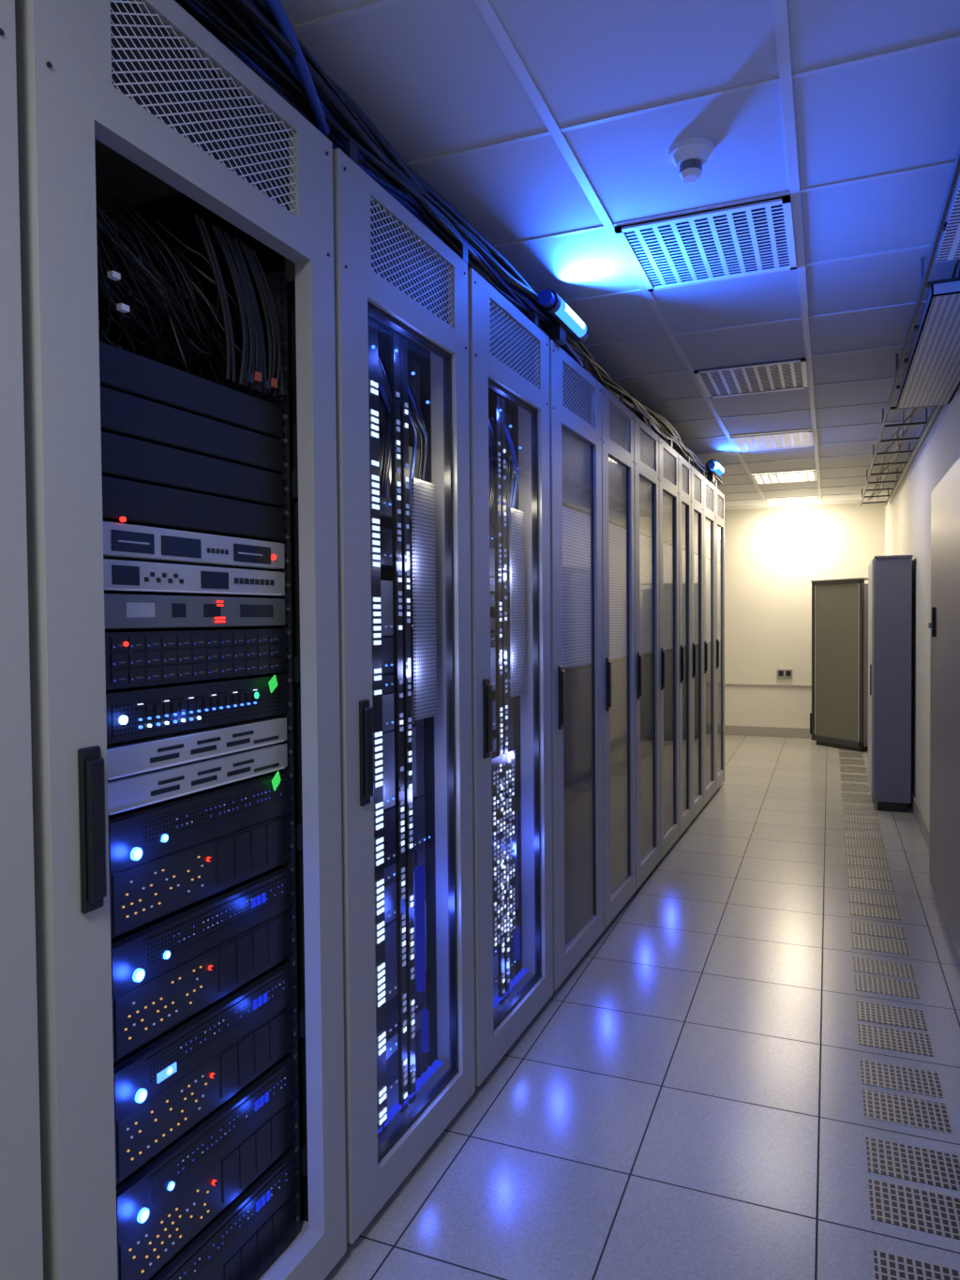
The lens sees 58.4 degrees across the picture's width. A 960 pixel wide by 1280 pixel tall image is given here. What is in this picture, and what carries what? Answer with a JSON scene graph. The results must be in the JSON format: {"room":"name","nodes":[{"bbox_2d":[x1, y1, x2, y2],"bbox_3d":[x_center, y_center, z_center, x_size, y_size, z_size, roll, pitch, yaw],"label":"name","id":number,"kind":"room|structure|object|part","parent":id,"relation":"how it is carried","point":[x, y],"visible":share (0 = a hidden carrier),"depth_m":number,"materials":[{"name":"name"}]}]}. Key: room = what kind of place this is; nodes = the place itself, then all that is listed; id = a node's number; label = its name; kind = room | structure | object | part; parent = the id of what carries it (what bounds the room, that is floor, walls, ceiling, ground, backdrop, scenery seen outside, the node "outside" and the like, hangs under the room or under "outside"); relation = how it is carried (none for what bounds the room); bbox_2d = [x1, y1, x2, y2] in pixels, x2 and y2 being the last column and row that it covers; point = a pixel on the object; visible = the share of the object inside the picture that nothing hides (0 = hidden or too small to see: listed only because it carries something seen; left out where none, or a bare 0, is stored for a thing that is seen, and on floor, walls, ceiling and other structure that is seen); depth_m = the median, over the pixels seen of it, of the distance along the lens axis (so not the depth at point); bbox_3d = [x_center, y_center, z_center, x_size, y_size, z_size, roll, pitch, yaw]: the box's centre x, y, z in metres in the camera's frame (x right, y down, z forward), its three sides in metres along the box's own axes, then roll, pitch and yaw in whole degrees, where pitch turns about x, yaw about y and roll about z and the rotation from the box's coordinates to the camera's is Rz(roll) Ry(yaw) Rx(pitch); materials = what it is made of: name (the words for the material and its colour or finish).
{"room":"server room","nodes":[
{"label":"server room","id":0,"kind":"room"},
{"bbox_2d":[240,0,959,510],"bbox_3d":[0.322,-1.236,3.236,3.050,0.100,12.500,0,2,22],"label":"ceiling","id":1,"kind":"structure","parent":0,"point":[432,77],"depth_m":2.06,"materials":[{"name":"tile"}]},
{"bbox_2d":[292,0,959,509],"bbox_3d":[0.322,-1.183,3.237,2.850,0.006,12.300,0,2,22],"label":"grid","id":2,"kind":"object","parent":1,"relation":"attached to","point":[486,7],"visible":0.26,"depth_m":2.17,"materials":[{"name":"grey metal"}]},
{"bbox_2d":[668,136,713,182],"bbox_3d":[0.497,-1.122,2.022,0.104,0.069,0.104,0,2,22],"label":"smoke detector","id":3,"kind":"object","parent":1,"relation":"attached to","point":[690,155],"visible":1,"depth_m":2.00,"materials":[{"name":"white plastic"}]},
{"bbox_2d":[614,195,797,291],"bbox_3d":[0.687,-1.164,2.554,0.466,0.012,0.490,0,2,22],"label":"grille","id":4,"kind":"object","parent":1,"relation":"in","point":[757,237],"depth_m":2.52,"materials":[{"name":"white metal"}]},
{"bbox_2d":[693,357,808,398],"bbox_3d":[1.264,-1.205,3.971,0.466,0.012,0.490,0,2,22],"label":"grille","id":5,"kind":"object","parent":1,"relation":"in","point":[790,374],"depth_m":3.94,"materials":[{"name":"white metal"}]},
{"bbox_2d":[730,429,813,451],"bbox_3d":[1.841,-1.247,5.387,0.466,0.012,0.490,0,2,22],"label":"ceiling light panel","id":6,"kind":"object","parent":1,"relation":"in","point":[798,438],"depth_m":5.36,"materials":[{"name":"white plastic"}]},
{"bbox_2d":[752,469,816,484],"bbox_3d":[2.418,-1.288,6.803,0.466,0.012,0.490,0,2,22],"label":"ceiling light panel","id":7,"kind":"object","parent":1,"relation":"in","point":[800,475],"depth_m":6.79,"materials":[{"name":"white plastic"}]},
{"bbox_2d":[765,496,819,506],"bbox_3d":[2.996,-1.329,8.220,0.466,0.012,0.490,0,2,22],"label":"ceiling light panel","id":8,"kind":"object","parent":1,"relation":"in","point":[811,499],"depth_m":8.20,"materials":[{"name":"white plastic"}]},
{"bbox_2d":[860,143,959,506],"bbox_3d":[2.018,-1.142,3.951,0.238,0.155,8.300,0,2,22],"label":"cable tray","id":9,"kind":"object","parent":1,"relation":"attached to","point":[931,378],"visible":1,"depth_m":3.08,"materials":[{"name":"grey metal"}]},
{"bbox_2d":[867,258,959,500],"bbox_3d":[1.952,-1.129,3.817,0.104,0.023,8.002,0,2,22],"label":"cable","id":10,"kind":"object","parent":9,"relation":"on","point":[913,411],"visible":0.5,"depth_m":5.04,"materials":[{"name":"black plastic"}]},
{"bbox_2d":[324,735,959,1279],"bbox_3d":[0.343,1.213,3.298,3.050,0.100,12.500,0,2,22],"label":"floor","id":11,"kind":"structure","parent":0,"point":[686,1103],"depth_m":2.28,"materials":[{"name":"tile"}]},
{"bbox_2d":[0,0,43,1279],"bbox_3d":[-1.056,0.165,0.932,0.916,2.140,0.586,0,2,24],"label":"rack","id":12,"kind":"object","parent":11,"relation":"on","point":[21,1212],"visible":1,"depth_m":1.00,"materials":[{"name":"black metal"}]},
{"bbox_2d":[15,0,346,1279],"bbox_3d":[-0.800,0.148,1.515,0.916,2.140,0.640,0,2,24],"label":"rack","id":13,"kind":"object","parent":11,"relation":"on","point":[176,213],"visible":0.98,"depth_m":1.34,"materials":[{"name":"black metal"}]},
{"bbox_3d":[-0.493,0.241,1.095,0.016,0.210,0.032,0,2,24],"label":"handle","id":14,"kind":"part","parent":13,"relation":"part of","materials":[{"name":"black plastic"}]},
{"bbox_3d":[-0.459,-0.394,1.385,0.022,0.058,0.429,0,2,24],"label":"blank panel","id":15,"kind":"part","parent":13,"relation":"part of","materials":[{"name":"black metal"}]},
{"bbox_3d":[-0.459,-0.332,1.386,0.022,0.058,0.429,0,2,24],"label":"blank panel","id":16,"kind":"part","parent":13,"relation":"part of","materials":[{"name":"black metal"}]},
{"bbox_3d":[-0.458,-0.270,1.388,0.022,0.058,0.429,0,2,24],"label":"blank panel","id":17,"kind":"part","parent":13,"relation":"part of","materials":[{"name":"black metal"}]},
{"bbox_3d":[-0.457,-0.207,1.389,0.022,0.058,0.429,0,2,24],"label":"blank panel","id":18,"kind":"part","parent":13,"relation":"part of","materials":[{"name":"black metal"}]},
{"bbox_2d":[344,139,716,486],"bbox_3d":[0.419,-1.001,3.366,0.151,0.039,5.750,0,2,24],"label":"supports","id":19,"kind":"object","parent":13,"relation":"on","point":[353,149],"visible":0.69,"depth_m":2.14,"materials":[{"name":"black metal"}]},
{"bbox_2d":[174,0,722,488],"bbox_3d":[0.208,-1.048,2.828,0.292,0.123,7.403,0,2,24],"label":"cable bundle","id":20,"kind":"object","parent":19,"relation":"on","point":[255,44],"visible":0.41,"depth_m":1.76,"materials":[{"name":"black"}]},
{"bbox_2d":[264,0,330,135],"bbox_3d":[-0.338,-1.000,1.431,0.072,0.094,0.411,0,2,19],"label":"power cable","id":21,"kind":"object","parent":20,"relation":"attached to","point":[275,7],"visible":0.96,"depth_m":1.47,"materials":[{"name":"blue plastic"}]},
{"bbox_2d":[332,148,475,1244],"bbox_3d":[-0.544,0.131,2.095,0.916,2.140,0.588,0,2,24],"label":"rack","id":22,"kind":"object","parent":11,"relation":"on","point":[401,323],"visible":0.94,"depth_m":1.97,"materials":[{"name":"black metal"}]},
{"bbox_3d":[-0.225,0.223,1.704,0.016,0.210,0.032,0,2,24],"label":"handle","id":23,"kind":"part","parent":22,"relation":"part of","materials":[{"name":"black plastic"}]},
{"bbox_2d":[467,268,553,1086],"bbox_3d":[-0.296,0.114,2.658,0.916,2.140,0.594,0,2,24],"label":"rack","id":24,"kind":"object","parent":11,"relation":"on","point":[509,367],"visible":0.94,"depth_m":2.55,"materials":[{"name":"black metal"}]},
{"bbox_3d":[0.021,0.207,2.264,0.016,0.210,0.032,0,2,24],"label":"handle","id":25,"kind":"part","parent":24,"relation":"part of","materials":[{"name":"black plastic"}]},
{"bbox_2d":[548,339,603,991],"bbox_3d":[-0.049,0.098,3.220,0.916,2.140,0.586,0,2,24],"label":"rack","id":26,"kind":"object","parent":11,"relation":"on","point":[575,395],"visible":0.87,"depth_m":3.05,"materials":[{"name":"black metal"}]},
{"bbox_3d":[0.270,0.190,2.829,0.016,0.210,0.032,0,2,24],"label":"handle","id":27,"kind":"part","parent":26,"relation":"part of","materials":[{"name":"black plastic"}]},
{"bbox_2d":[538,288,588,346],"bbox_3d":[0.273,-1.022,2.779,0.079,0.112,0.380,0,2,24],"label":"lamp","id":28,"kind":"object","parent":26,"relation":"on","point":[566,321],"visible":1,"depth_m":2.75,"materials":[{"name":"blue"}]},
{"bbox_3d":[0.344,0.164,3.062,0.016,1.780,0.411,0,2,24],"label":"door","id":29,"kind":"part","parent":26,"relation":"part of","materials":[{"name":"grey glass"}]},
{"bbox_2d":[601,385,635,929],"bbox_3d":[0.177,0.083,3.732,0.916,2.140,0.511,0,2,24],"label":"rack","id":30,"kind":"object","parent":11,"relation":"on","point":[618,493],"visible":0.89,"depth_m":3.60,"materials":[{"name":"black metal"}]},
{"bbox_3d":[0.505,0.174,3.362,0.016,0.210,0.032,0,2,24],"label":"handle","id":31,"kind":"part","parent":30,"relation":"part of","materials":[{"name":"black plastic"}]},
{"bbox_3d":[0.571,0.148,3.577,0.016,1.780,0.371,0,2,24],"label":"door","id":32,"kind":"part","parent":30,"relation":"part of","materials":[{"name":"grey glass"}]},
{"bbox_2d":[633,414,660,889],"bbox_3d":[0.385,0.069,4.205,0.916,2.140,0.498,0,2,24],"label":"rack","id":33,"kind":"object","parent":11,"relation":"on","point":[646,442],"visible":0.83,"depth_m":4.07,"materials":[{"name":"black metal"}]},
{"bbox_3d":[0.716,0.160,3.841,0.016,0.210,0.032,0,2,24],"label":"handle","id":34,"kind":"part","parent":33,"relation":"part of","materials":[{"name":"black plastic"}]},
{"bbox_3d":[0.779,0.134,4.049,0.016,1.780,0.358,0,2,24],"label":"door","id":35,"kind":"part","parent":33,"relation":"part of","materials":[{"name":"grey glass"}]},
{"bbox_2d":[659,436,679,859],"bbox_3d":[0.590,0.055,4.671,0.916,2.140,0.498,0,2,24],"label":"rack","id":36,"kind":"object","parent":11,"relation":"on","point":[669,458],"visible":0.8,"depth_m":4.56,"materials":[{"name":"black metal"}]},
{"bbox_3d":[0.921,0.146,4.308,0.016,0.210,0.032,0,2,24],"label":"handle","id":37,"kind":"part","parent":36,"relation":"part of","materials":[{"name":"black plastic"}]},
{"bbox_3d":[0.985,0.121,4.516,0.016,1.780,0.358,0,2,24],"label":"door","id":38,"kind":"part","parent":36,"relation":"part of","materials":[{"name":"grey glass"}]},
{"bbox_2d":[678,453,692,835],"bbox_3d":[0.770,0.043,5.081,0.916,2.140,0.373,0,2,24],"label":"rack","id":39,"kind":"object","parent":11,"relation":"on","point":[685,467],"visible":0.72,"depth_m":4.99,"materials":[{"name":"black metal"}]},
{"bbox_3d":[1.127,0.133,4.774,0.016,0.210,0.032,0,2,24],"label":"handle","id":40,"kind":"part","parent":39,"relation":"part of","materials":[{"name":"black plastic"}]},
{"bbox_3d":[1.165,0.108,4.925,0.016,1.780,0.233,0,2,24],"label":"door","id":41,"kind":"part","parent":39,"relation":"part of","materials":[{"name":"grey glass"}]},
{"bbox_2d":[691,465,704,820],"bbox_3d":[0.935,0.032,5.454,0.916,2.140,0.418,0,2,24],"label":"rack","id":42,"kind":"object","parent":11,"relation":"on","point":[697,478],"visible":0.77,"depth_m":5.37,"materials":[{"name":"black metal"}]},
{"bbox_3d":[1.282,0.122,5.126,0.016,0.210,0.032,0,2,24],"label":"handle","id":43,"kind":"part","parent":42,"relation":"part of","materials":[{"name":"black plastic"}]},
{"bbox_3d":[1.329,0.098,5.298,0.016,1.780,0.278,0,2,24],"label":"door","id":44,"kind":"part","parent":42,"relation":"part of","materials":[{"name":"grey glass"}]},
{"bbox_2d":[703,476,715,805],"bbox_3d":[1.123,0.019,5.881,0.916,2.140,0.493,0,2,24],"label":"rack","id":45,"kind":"object","parent":11,"relation":"on","point":[709,489],"visible":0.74,"depth_m":5.80,"materials":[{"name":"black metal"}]},
{"bbox_3d":[1.455,0.111,5.520,0.016,0.210,0.032,0,2,24],"label":"handle","id":46,"kind":"part","parent":45,"relation":"part of","materials":[{"name":"black plastic"}]},
{"bbox_3d":[1.518,0.085,5.726,0.016,1.780,0.353,0,2,24],"label":"door","id":47,"kind":"part","parent":45,"relation":"part of","materials":[{"name":"grey glass"}]},
{"bbox_2d":[706,459,723,481],"bbox_3d":[1.558,-1.116,5.686,0.089,0.128,0.260,0,2,24],"label":"lamp","id":48,"kind":"object","parent":45,"relation":"on","point":[715,469],"visible":0.98,"depth_m":5.61,"materials":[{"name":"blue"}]},
{"bbox_2d":[715,486,724,791],"bbox_3d":[1.318,0.006,6.325,0.916,2.140,0.453,0,2,24],"label":"rack","id":49,"kind":"object","parent":11,"relation":"on","point":[719,496],"visible":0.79,"depth_m":6.25,"materials":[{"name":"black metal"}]},
{"bbox_3d":[1.659,0.097,5.982,0.016,0.210,0.032,0,2,24],"label":"handle","id":50,"kind":"part","parent":49,"relation":"part of","materials":[{"name":"black plastic"}]},
{"bbox_3d":[1.713,0.072,6.170,0.016,1.780,0.313,0,2,24],"label":"door","id":51,"kind":"part","parent":49,"relation":"part of","materials":[{"name":"grey glass"}]},
{"bbox_2d":[810,577,868,752],"bbox_3d":[3.438,0.222,8.078,0.260,1.582,0.609,-1,2,-25],"label":"cabinet","id":52,"kind":"object","parent":11,"relation":"on","point":[839,715],"visible":0.96,"depth_m":8.00,"materials":[{"name":"grey metal"}]},
{"bbox_2d":[839,748,895,891],"bbox_3d":[2.611,1.074,5.938,0.193,0.005,4.406,0,2,22],"label":"floor vent grilles","id":53,"kind":"object","parent":11,"relation":"in","point":[853,873],"depth_m":4.88,"materials":[{"name":"grey metal"}]},
{"bbox_2d":[848,892,902,919],"bbox_3d":[1.690,1.140,3.679,0.193,0.005,0.304,0,2,22],"label":"floor vent grilles","id":54,"kind":"object","parent":11,"relation":"in","point":[855,910],"depth_m":3.67,"materials":[{"name":"grey metal"}]},
{"bbox_2d":[851,921,910,955],"bbox_3d":[1.543,1.151,3.318,0.193,0.005,0.304,0,2,22],"label":"floor vent grilles","id":55,"kind":"object","parent":11,"relation":"in","point":[873,929],"depth_m":3.30,"materials":[{"name":"grey metal"}]},
{"bbox_2d":[853,956,920,999],"bbox_3d":[1.396,1.162,2.958,0.193,0.005,0.303,0,2,22],"label":"floor vent grilles","id":56,"kind":"object","parent":11,"relation":"in","point":[863,983],"depth_m":2.94,"materials":[{"name":"grey metal"}]},
{"bbox_2d":[868,555,913,812],"bbox_3d":[2.715,0.270,5.707,0.238,1.620,0.660,0,2,22],"label":"tall cabinet","id":57,"kind":"object","parent":11,"relation":"on","point":[890,577],"visible":1,"depth_m":5.42,"materials":[{"name":"grey metal"}]},
{"bbox_2d":[856,1001,933,1056],"bbox_3d":[1.249,1.172,2.597,0.193,0.005,0.303,0,2,22],"label":"floor vent grilles","id":58,"kind":"object","parent":11,"relation":"in","point":[898,1040],"depth_m":2.58,"materials":[{"name":"grey metal"}]},
{"bbox_2d":[860,1058,944,1098],"bbox_3d":[1.133,1.180,2.312,0.193,0.005,0.138,0,2,22],"label":"floor vent grilles","id":59,"kind":"object","parent":11,"relation":"in","point":[894,1076],"depth_m":2.31,"materials":[{"name":"grey metal"}]},
{"bbox_2d":[862,1088,952,1133],"bbox_3d":[1.071,1.185,2.160,0.193,0.005,0.138,0,2,22],"label":"floor vent grilles","id":60,"kind":"object","parent":11,"relation":"in","point":[914,1112],"depth_m":2.16,"materials":[{"name":"grey metal"}]},
{"bbox_2d":[865,1136,959,1190],"bbox_3d":[0.986,1.191,1.951,0.193,0.005,0.137,0,2,22],"label":"floor vent grilles","id":61,"kind":"object","parent":11,"relation":"in","point":[919,1165],"depth_m":1.95,"materials":[{"name":"grey metal"}]},
{"bbox_2d":[869,1178,959,1239],"bbox_3d":[0.916,1.195,1.802,0.177,0.005,0.137,0,2,22],"label":"floor vent grilles","id":62,"kind":"object","parent":11,"relation":"in","point":[917,1210],"depth_m":1.80,"materials":[{"name":"grey metal"}]},
{"bbox_2d":[873,1249,959,1279],"bbox_3d":[0.828,1.201,1.623,0.149,0.005,0.085,0,2,22],"label":"floor vent grilles","id":63,"kind":"object","parent":11,"relation":"in","point":[888,1266],"depth_m":1.64,"materials":[{"name":"grey metal"}]},
{"bbox_2d":[928,456,959,960],"bbox_3d":[1.883,0.236,3.431,0.099,1.820,1.160,0,2,22],"label":"door","id":64,"kind":"structure","parent":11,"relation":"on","point":[944,857],"depth_m":3.39,"materials":[{"name":"grey metal"}]},
{"bbox_2d":[724,502,885,728],"bbox_3d":[2.672,-0.179,9.006,2.850,2.350,0.100,0,2,22],"label":"wall","id":65,"kind":"structure","parent":0,"point":[773,556],"depth_m":8.79,"materials":[{"name":"beige paint"}]},
{"bbox_2d":[724,724,812,738],"bbox_3d":[2.660,0.947,8.982,2.850,0.100,0.015,0,2,22],"label":"baseboard","id":66,"kind":"structure","parent":65,"relation":"attached to","point":[745,730],"depth_m":8.85,"materials":[{"name":"grey"}]},
{"bbox_2d":[724,683,812,687],"bbox_3d":[2.656,0.467,8.971,2.850,0.020,0.012,0,2,22],"label":"trim","id":67,"kind":"structure","parent":65,"relation":"attached to","point":[748,685],"depth_m":8.84,"materials":[{"name":"grey"}]},
{"bbox_2d":[777,668,792,677],"bbox_3d":[3.116,0.340,8.774,0.150,0.085,0.023,0,2,22],"label":"wall outlet","id":68,"kind":"object","parent":65,"relation":"attached to","point":[781,672],"visible":1,"depth_m":8.77,"materials":[{"name":"grey plastic"}]},
{"bbox_2d":[885,384,959,828],"bbox_3d":[1.698,-0.009,2.710,0.100,2.350,12.300,0,2,22],"label":"wall","id":69,"kind":"structure","parent":0,"point":[908,512],"depth_m":5.05,"materials":[{"name":"beige paint"}]},
{"bbox_2d":[909,789,930,852],"bbox_3d":[1.654,1.115,2.753,0.012,0.100,12.285,0,2,22],"label":"baseboard","id":70,"kind":"structure","parent":69,"relation":"attached to","point":[923,824],"depth_m":4.93,"materials":[{"name":"grey"}]}
]}

